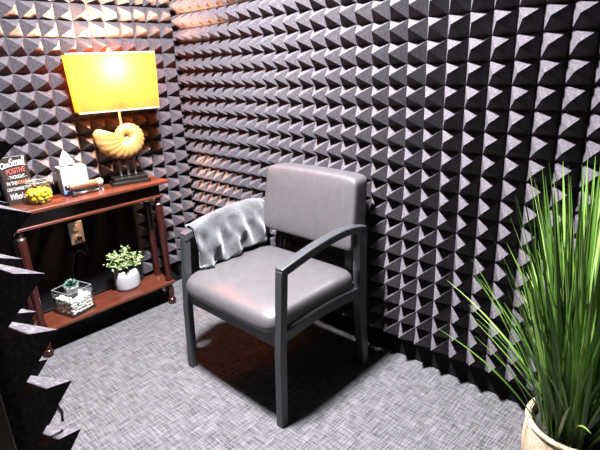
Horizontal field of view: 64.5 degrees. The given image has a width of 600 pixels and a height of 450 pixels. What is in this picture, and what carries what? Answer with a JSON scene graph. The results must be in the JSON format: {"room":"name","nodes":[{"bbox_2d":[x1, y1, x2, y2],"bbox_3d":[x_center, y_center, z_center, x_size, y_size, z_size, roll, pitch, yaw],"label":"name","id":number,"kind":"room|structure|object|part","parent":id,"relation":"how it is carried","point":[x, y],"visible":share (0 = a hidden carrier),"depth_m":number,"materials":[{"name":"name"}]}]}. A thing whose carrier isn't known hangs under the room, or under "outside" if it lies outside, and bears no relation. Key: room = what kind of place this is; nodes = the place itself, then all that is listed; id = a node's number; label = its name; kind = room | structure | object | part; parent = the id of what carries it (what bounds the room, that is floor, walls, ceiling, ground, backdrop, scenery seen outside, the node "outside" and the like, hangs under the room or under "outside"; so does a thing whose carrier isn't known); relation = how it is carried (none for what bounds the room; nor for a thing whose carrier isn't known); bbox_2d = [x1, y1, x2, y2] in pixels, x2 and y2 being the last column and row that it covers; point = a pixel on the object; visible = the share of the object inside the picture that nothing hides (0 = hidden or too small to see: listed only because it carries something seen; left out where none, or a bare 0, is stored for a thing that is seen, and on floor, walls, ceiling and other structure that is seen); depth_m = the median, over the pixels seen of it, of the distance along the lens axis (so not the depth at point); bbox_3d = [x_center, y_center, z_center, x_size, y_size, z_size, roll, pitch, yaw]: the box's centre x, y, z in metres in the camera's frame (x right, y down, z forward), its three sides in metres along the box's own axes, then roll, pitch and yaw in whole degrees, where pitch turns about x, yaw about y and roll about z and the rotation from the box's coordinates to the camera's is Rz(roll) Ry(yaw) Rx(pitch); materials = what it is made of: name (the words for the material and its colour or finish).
{"room":"studio","nodes":[
{"label":"studio","id":0,"kind":"room"},
{"bbox_2d":[0,14,194,310],"bbox_3d":[-1.301,-0.626,2.232,0.114,2.385,1.688,15,25,41],"label":"wall","id":1,"kind":"structure","parent":0,"point":[51,250],"depth_m":2.53,"materials":[{"name":"grey paint"}]},
{"bbox_2d":[0,0,61,55],"bbox_3d":[-1.331,-1.009,1.930,0.091,0.610,0.610,15,25,41],"label":"panel","id":2,"kind":"object","parent":1,"relation":"attached to","point":[27,27],"visible":0.96,"depth_m":2.11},
{"bbox_2d":[0,55,82,197],"bbox_3d":[-1.304,-0.433,2.127,0.090,0.610,0.610,15,25,41],"label":"panel","id":3,"kind":"object","parent":1,"relation":"attached to","point":[37,118],"visible":0.77,"depth_m":2.20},
{"bbox_2d":[67,220,84,244],"bbox_3d":[-1.166,0.041,2.479,0.010,0.119,0.072,15,25,41],"label":"wall outlet","id":4,"kind":"object","parent":1,"relation":"attached to","point":[75,229],"visible":0.95,"depth_m":2.47,"materials":[{"name":"beige plastic"}]},
{"bbox_2d":[72,225,78,230],"bbox_3d":[-1.164,0.016,2.468,0.003,0.037,0.037,15,25,41],"label":"socket","id":5,"kind":"object","parent":4,"relation":"attached to","point":[74,227],"depth_m":2.47,"materials":[{"name":"beige plastic"}]},
{"bbox_2d":[72,236,88,278],"bbox_3d":[-1.156,0.236,2.506,0.042,0.353,0.113,15,25,41],"label":"power cord","id":6,"kind":"object","parent":1,"relation":"attached to","point":[78,237],"visible":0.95,"depth_m":2.47,"materials":[{"name":"black plastic"}]},
{"bbox_2d":[28,261,181,324],"bbox_3d":[-1.168,0.444,2.593,0.011,0.118,1.555,15,25,41],"label":"baseboard","id":7,"kind":"structure","parent":1,"relation":"attached to","point":[176,272],"depth_m":2.91,"materials":[{"name":"black"}]},
{"bbox_2d":[52,0,173,52],"bbox_3d":[-0.912,-1.169,2.344,0.090,0.610,0.610,15,25,41],"label":"panel","id":8,"kind":"object","parent":1,"relation":"attached to","point":[83,26],"visible":0.87,"depth_m":2.38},
{"bbox_2d":[67,53,187,179],"bbox_3d":[-0.886,-0.593,2.541,0.089,0.610,0.610,15,25,41],"label":"panel","id":9,"kind":"object","parent":1,"relation":"attached to","point":[161,127],"visible":0.53,"depth_m":2.62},
{"bbox_2d":[126,161,194,273],"bbox_3d":[-0.780,-0.046,2.813,0.092,0.610,0.381,15,25,41],"label":"panel","id":10,"kind":"object","parent":1,"relation":"attached to","point":[177,204],"visible":0.62,"depth_m":2.81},
{"bbox_2d":[38,279,525,449],"bbox_3d":[-0.507,0.947,1.326,3.066,0.076,2.880,15,25,41],"label":"floor","id":11,"kind":"structure","parent":0,"point":[133,385],"depth_m":1.93,"materials":[{"name":"carpet"}]},
{"bbox_2d":[7,175,175,357],"bbox_3d":[-1.010,0.184,2.404,0.202,0.718,0.776,15,25,41],"label":"console table","id":12,"kind":"object","parent":11,"relation":"on","point":[61,208],"visible":0.69,"depth_m":2.32,"materials":[{"name":"brown wood"}]},
{"bbox_2d":[0,155,32,205],"bbox_3d":[-1.274,-0.202,2.138,0.059,0.212,0.119,14,25,40],"label":"sign","id":13,"kind":"object","parent":12,"relation":"on","point":[14,171],"visible":0.93,"depth_m":2.12,"materials":[{"name":"grey"}]},
{"bbox_3d":[-1.293,0.283,2.234,0.041,0.590,0.041,15,25,41],"label":"leg","id":14,"kind":"part","parent":12,"relation":"part of","materials":[{"name":"brown wood"}]},
{"bbox_3d":[-1.205,0.307,2.153,0.041,0.590,0.041,15,25,41],"label":"leg","id":15,"kind":"part","parent":12,"relation":"part of","materials":[{"name":"brown wood"}]},
{"bbox_2d":[24,179,52,204],"bbox_3d":[-1.169,-0.149,2.129,0.109,0.099,0.109,15,25,41],"label":"glass jar","id":16,"kind":"object","parent":12,"relation":"on","point":[26,182],"visible":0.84,"depth_m":2.11,"materials":[{"name":"grey"}]},
{"bbox_2d":[55,151,88,195],"bbox_3d":[-1.090,-0.255,2.266,0.117,0.206,0.090,-17,24,-36],"label":"tissue box","id":17,"kind":"object","parent":12,"relation":"on","point":[68,172],"visible":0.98,"depth_m":2.24,"materials":[{"name":"white paper"}]},
{"bbox_2d":[51,280,96,318],"bbox_3d":[-1.122,0.364,2.358,0.136,0.125,0.136,7,21,27],"label":"terrarium","id":18,"kind":"object","parent":12,"relation":"on","point":[95,305],"visible":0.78,"depth_m":2.33,"materials":[{"name":"clear glass"}]},
{"bbox_2d":[65,178,102,196],"bbox_3d":[-1.018,-0.177,2.252,0.035,0.063,0.176,15,25,41],"label":"roller","id":19,"kind":"object","parent":12,"relation":"on","point":[72,187],"visible":1,"depth_m":2.24,"materials":[{"name":"brown wood"}]},
{"bbox_3d":[-1.013,-0.161,2.263,0.009,0.009,0.123,15,25,41],"label":"rod","id":20,"kind":"part","parent":19,"relation":"part of","materials":[{"name":"silver metal"}]},
{"bbox_3d":[-1.026,-0.077,2.319,0.159,0.014,0.718,15,25,41],"label":"molding","id":21,"kind":"part","parent":12,"relation":"part of","materials":[{"name":"brown wood"}]},
{"bbox_2d":[85,185,103,192],"bbox_3d":[-0.999,-0.187,2.302,0.084,0.047,0.018,-16,23,-34],"label":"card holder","id":22,"kind":"object","parent":12,"relation":"on","point":[93,187],"visible":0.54,"depth_m":2.30,"materials":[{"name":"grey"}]},
{"bbox_2d":[31,274,174,328],"bbox_3d":[-1.007,0.391,2.484,0.179,0.017,0.711,15,25,41],"label":"shelf","id":23,"kind":"object","parent":12,"relation":"attached to","point":[111,298],"depth_m":2.48,"materials":[{"name":"brown wood"}]},
{"bbox_2d":[61,47,159,186],"bbox_3d":[-0.891,-0.530,2.348,0.408,0.657,0.116,-15,22,-31],"label":"table lamp","id":24,"kind":"object","parent":12,"relation":"on","point":[98,82],"visible":1,"depth_m":2.27,"materials":[{"name":"yellow fabric"}]},
{"bbox_3d":[-0.904,-0.814,2.251,0.408,0.008,0.116,-14,22,-31],"label":"shade trim","id":25,"kind":"part","parent":24,"relation":"part of","materials":[{"name":"white"}]},
{"bbox_3d":[-0.898,-0.690,2.293,0.405,0.268,0.113,-14,22,-31],"label":"lamp shade","id":26,"kind":"part","parent":24,"relation":"part of","materials":[{"name":"yellow fabric"}]},
{"bbox_3d":[-0.892,-0.567,2.335,0.384,0.008,0.116,-14,22,-31],"label":"shade trim","id":27,"kind":"part","parent":24,"relation":"part of","materials":[{"name":"white"}]},
{"bbox_3d":[-0.910,-0.292,2.407,0.026,0.095,0.026,-14,22,-31],"label":"support rod","id":28,"kind":"part","parent":24,"relation":"part of","materials":[{"name":"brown metal"}]},
{"bbox_3d":[-0.880,-0.300,2.426,0.026,0.095,0.026,-14,22,-31],"label":"support rod","id":29,"kind":"part","parent":24,"relation":"part of","materials":[{"name":"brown metal"}]},
{"bbox_3d":[-0.850,-0.308,2.445,0.026,0.095,0.026,-15,22,-31],"label":"support rod","id":30,"kind":"part","parent":24,"relation":"part of","materials":[{"name":"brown metal"}]},
{"bbox_2d":[103,245,144,290],"bbox_3d":[-0.940,0.227,2.539,0.134,0.253,0.230,11,23,34],"label":"potted plant","id":31,"kind":"object","parent":12,"relation":"on","point":[127,275],"visible":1,"depth_m":2.53,"materials":[{"name":"green plant"}]},
{"bbox_3d":[-0.937,0.286,2.579,0.110,0.116,0.137,15,25,41],"label":"pot","id":32,"kind":"part","parent":31,"relation":"part of","materials":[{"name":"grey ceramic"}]},
{"bbox_3d":[-0.831,0.107,2.691,0.041,0.590,0.041,15,25,41],"label":"leg","id":33,"kind":"part","parent":12,"relation":"part of","materials":[{"name":"brown wood"}]},
{"bbox_3d":[-0.742,0.130,2.610,0.041,0.590,0.041,15,25,41],"label":"leg","id":34,"kind":"part","parent":12,"relation":"part of","materials":[{"name":"brown wood"}]},
{"bbox_2d":[180,162,367,428],"bbox_3d":[-0.102,0.216,1.997,0.610,0.839,0.597,15,25,41],"label":"armchair","id":35,"kind":"object","parent":11,"relation":"on","point":[270,293],"visible":0.98,"depth_m":1.90,"materials":[{"name":"leather"}]},
{"bbox_3d":[-0.325,-0.032,2.113,0.038,0.078,0.472,15,25,41],"label":"armrest","id":36,"kind":"part","parent":35,"relation":"part of","materials":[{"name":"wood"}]},
{"bbox_3d":[-0.477,0.336,2.052,0.032,0.610,0.074,15,25,41],"label":"leg","id":37,"kind":"part","parent":35,"relation":"part of","materials":[{"name":"wood"}]},
{"bbox_2d":[185,198,267,274],"bbox_3d":[-0.308,0.069,2.133,0.142,0.317,0.404,15,25,41],"label":"throw","id":38,"kind":"object","parent":35,"relation":"on","point":[221,234],"visible":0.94,"depth_m":2.08,"materials":[{"name":"grey fabric"}]},
{"bbox_3d":[-0.270,0.337,1.849,0.545,0.088,0.032,15,25,41],"label":"rail","id":39,"kind":"part","parent":35,"relation":"part of","materials":[{"name":"wood"}]},
{"bbox_3d":[-0.160,0.204,2.362,0.038,0.633,0.058,15,25,41],"label":"leg","id":40,"kind":"part","parent":35,"relation":"part of","materials":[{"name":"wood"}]},
{"bbox_2d":[186,246,351,333],"bbox_3d":[-0.131,0.234,1.961,0.555,0.102,0.500,15,25,41],"label":"seat cushion","id":41,"kind":"object","parent":35,"relation":"on","point":[241,287],"depth_m":1.84,"materials":[{"name":"grey leather"}]},
{"bbox_3d":[-0.063,0.446,1.674,0.032,0.610,0.074,15,25,41],"label":"leg","id":42,"kind":"part","parent":35,"relation":"part of","materials":[{"name":"wood"}]},
{"bbox_2d":[264,162,367,249],"bbox_3d":[0.054,-0.098,2.057,0.529,0.299,0.143,15,25,41],"label":"backrest cushion","id":43,"kind":"object","parent":35,"relation":"on","point":[310,202],"depth_m":1.99,"materials":[{"name":"grey leather"}]},
{"bbox_3d":[0.090,0.078,1.735,0.038,0.078,0.472,15,25,41],"label":"armrest","id":44,"kind":"part","parent":35,"relation":"part of","materials":[{"name":"wood"}]},
{"bbox_3d":[0.090,0.326,1.807,0.026,0.054,0.427,15,25,41],"label":"rail","id":45,"kind":"part","parent":35,"relation":"part of","materials":[{"name":"wood"}]},
{"bbox_3d":[0.255,0.313,1.984,0.038,0.633,0.058,15,25,41],"label":"leg","id":46,"kind":"part","parent":35,"relation":"part of","materials":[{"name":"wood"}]},
{"bbox_2d":[439,156,599,449],"bbox_3d":[0.727,0.343,1.230,0.821,1.021,0.590,15,25,41],"label":"potted grass","id":47,"kind":"object","parent":11,"relation":"on","point":[565,413],"depth_m":1.24,"materials":[{"name":"plant"}]},
{"bbox_2d":[521,403,558,449],"bbox_3d":[0.791,0.686,1.405,0.254,0.253,0.254,15,25,41],"label":"pot","id":48,"kind":"object","parent":47,"relation":"attached to","point":[535,436],"depth_m":1.37,"materials":[{"name":"beige ceramic"}]},
{"bbox_3d":[-0.767,-0.138,0.726,2.838,2.385,0.122,15,25,41],"label":"doorway","id":49,"kind":"structure","parent":0,"visible":0},
{"bbox_2d":[0,394,16,449],"bbox_3d":[-0.372,0.091,0.415,0.019,2.119,0.146,15,25,41],"label":"door frame","id":50,"kind":"structure","parent":49,"relation":"attached to","point":[7,442],"depth_m":0.50,"materials":[{"name":"black paint"}]},
{"bbox_2d":[0,141,80,449],"bbox_3d":[-0.524,0.057,0.724,0.610,0.610,0.091,15,25,41],"label":"panel","id":51,"kind":"object","parent":49,"relation":"attached to","point":[30,400],"visible":0.94,"depth_m":0.54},
{"bbox_2d":[56,405,63,421],"bbox_3d":[-0.315,0.241,0.611,0.006,0.039,0.021,8,22,29],"label":"wire","id":52,"kind":"object","parent":49,"relation":"attached to","point":[60,410],"visible":0.58,"depth_m":0.62,"materials":[{"name":"black plastic"}]},
{"bbox_3d":[0.389,-0.580,1.867,3.066,2.385,0.114,15,25,41],"label":"wall","id":53,"kind":"structure","parent":0,"visible":0},
{"bbox_2d":[166,0,232,57],"bbox_3d":[-0.543,-1.182,2.426,0.512,0.610,0.090,15,25,41],"label":"panel","id":54,"kind":"object","parent":53,"relation":"attached to","point":[199,26],"visible":0.92,"depth_m":2.46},
{"bbox_2d":[173,54,242,173],"bbox_3d":[-0.518,-0.605,2.621,0.512,0.610,0.093,15,25,41],"label":"panel","id":55,"kind":"object","parent":53,"relation":"attached to","point":[206,89],"visible":0.88,"depth_m":2.59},
{"bbox_2d":[185,164,246,256],"bbox_3d":[-0.491,-0.029,2.817,0.512,0.610,0.093,15,25,41],"label":"panel","id":56,"kind":"object","parent":53,"relation":"attached to","point":[213,189],"visible":0.31,"depth_m":2.77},
{"bbox_2d":[224,0,327,53],"bbox_3d":[-0.137,-1.074,2.054,0.610,0.610,0.092,15,25,41],"label":"panel","id":57,"kind":"object","parent":53,"relation":"attached to","point":[256,26],"visible":0.94,"depth_m":2.10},
{"bbox_2d":[229,48,329,177],"bbox_3d":[-0.111,-0.498,2.251,0.610,0.610,0.092,15,25,41],"label":"panel","id":58,"kind":"object","parent":53,"relation":"attached to","point":[281,108],"visible":0.84,"depth_m":2.21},
{"bbox_2d":[239,174,331,263],"bbox_3d":[-0.084,0.079,2.447,0.610,0.610,0.092,15,25,41],"label":"panel","id":59,"kind":"object","parent":53,"relation":"attached to","point":[255,187],"visible":0.12,"depth_m":2.44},
{"bbox_2d":[328,197,456,354],"bbox_3d":[0.358,0.196,2.044,0.610,0.610,0.092,15,25,41],"label":"panel","id":60,"kind":"object","parent":53,"relation":"attached to","point":[411,249],"visible":0.66,"depth_m":1.96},
{"bbox_2d":[324,38,468,213],"bbox_3d":[0.331,-0.381,1.848,0.610,0.610,0.093,15,25,41],"label":"panel","id":61,"kind":"object","parent":53,"relation":"attached to","point":[395,113],"visible":0.87,"depth_m":1.80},
{"bbox_2d":[324,0,470,47],"bbox_3d":[0.305,-0.958,1.652,0.610,0.610,0.092,15,25,41],"label":"panel","id":62,"kind":"object","parent":53,"relation":"attached to","point":[348,22],"visible":0.92,"depth_m":1.71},
{"bbox_2d":[320,311,538,405],"bbox_3d":[0.396,0.522,2.194,2.838,0.090,0.011,15,25,41],"label":"baseboard","id":63,"kind":"structure","parent":53,"relation":"attached to","point":[481,378],"depth_m":2.01,"materials":[{"name":"black"}]},
{"bbox_2d":[448,214,585,390],"bbox_3d":[0.801,0.312,1.642,0.610,0.610,0.090,15,25,41],"label":"panel","id":64,"kind":"object","parent":53,"relation":"attached to","point":[477,239],"visible":0.58,"depth_m":1.73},
{"bbox_2d":[457,28,599,237],"bbox_3d":[0.773,-0.264,1.445,0.610,0.610,0.094,15,25,41],"label":"panel","id":65,"kind":"object","parent":53,"relation":"attached to","point":[536,96],"visible":0.94,"depth_m":1.48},
{"bbox_2d":[469,0,599,36],"bbox_3d":[0.748,-0.841,1.249,0.610,0.610,0.092,15,25,41],"label":"panel","id":66,"kind":"object","parent":53,"relation":"attached to","point":[487,17],"visible":0.92,"depth_m":1.40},
{"label":"pebble","id":67,"kind":"object","parent":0,"visible":0},
{"bbox_2d":[63,278,78,297],"bbox_3d":[-1.127,0.309,2.349,0.080,0.089,0.079,15,25,41],"label":"potted succulent","id":68,"kind":"object","parent":67,"relation":"on","point":[71,286],"visible":1,"depth_m":2.33,"materials":[{"name":"green plant"}]},
{"bbox_2d":[64,284,78,297],"bbox_3d":[-1.127,0.325,2.353,0.067,0.056,0.067,15,25,41],"label":"pot","id":69,"kind":"object","parent":68,"relation":"attached to","point":[70,288],"depth_m":2.33,"materials":[{"name":"grey ceramic"}]}
]}

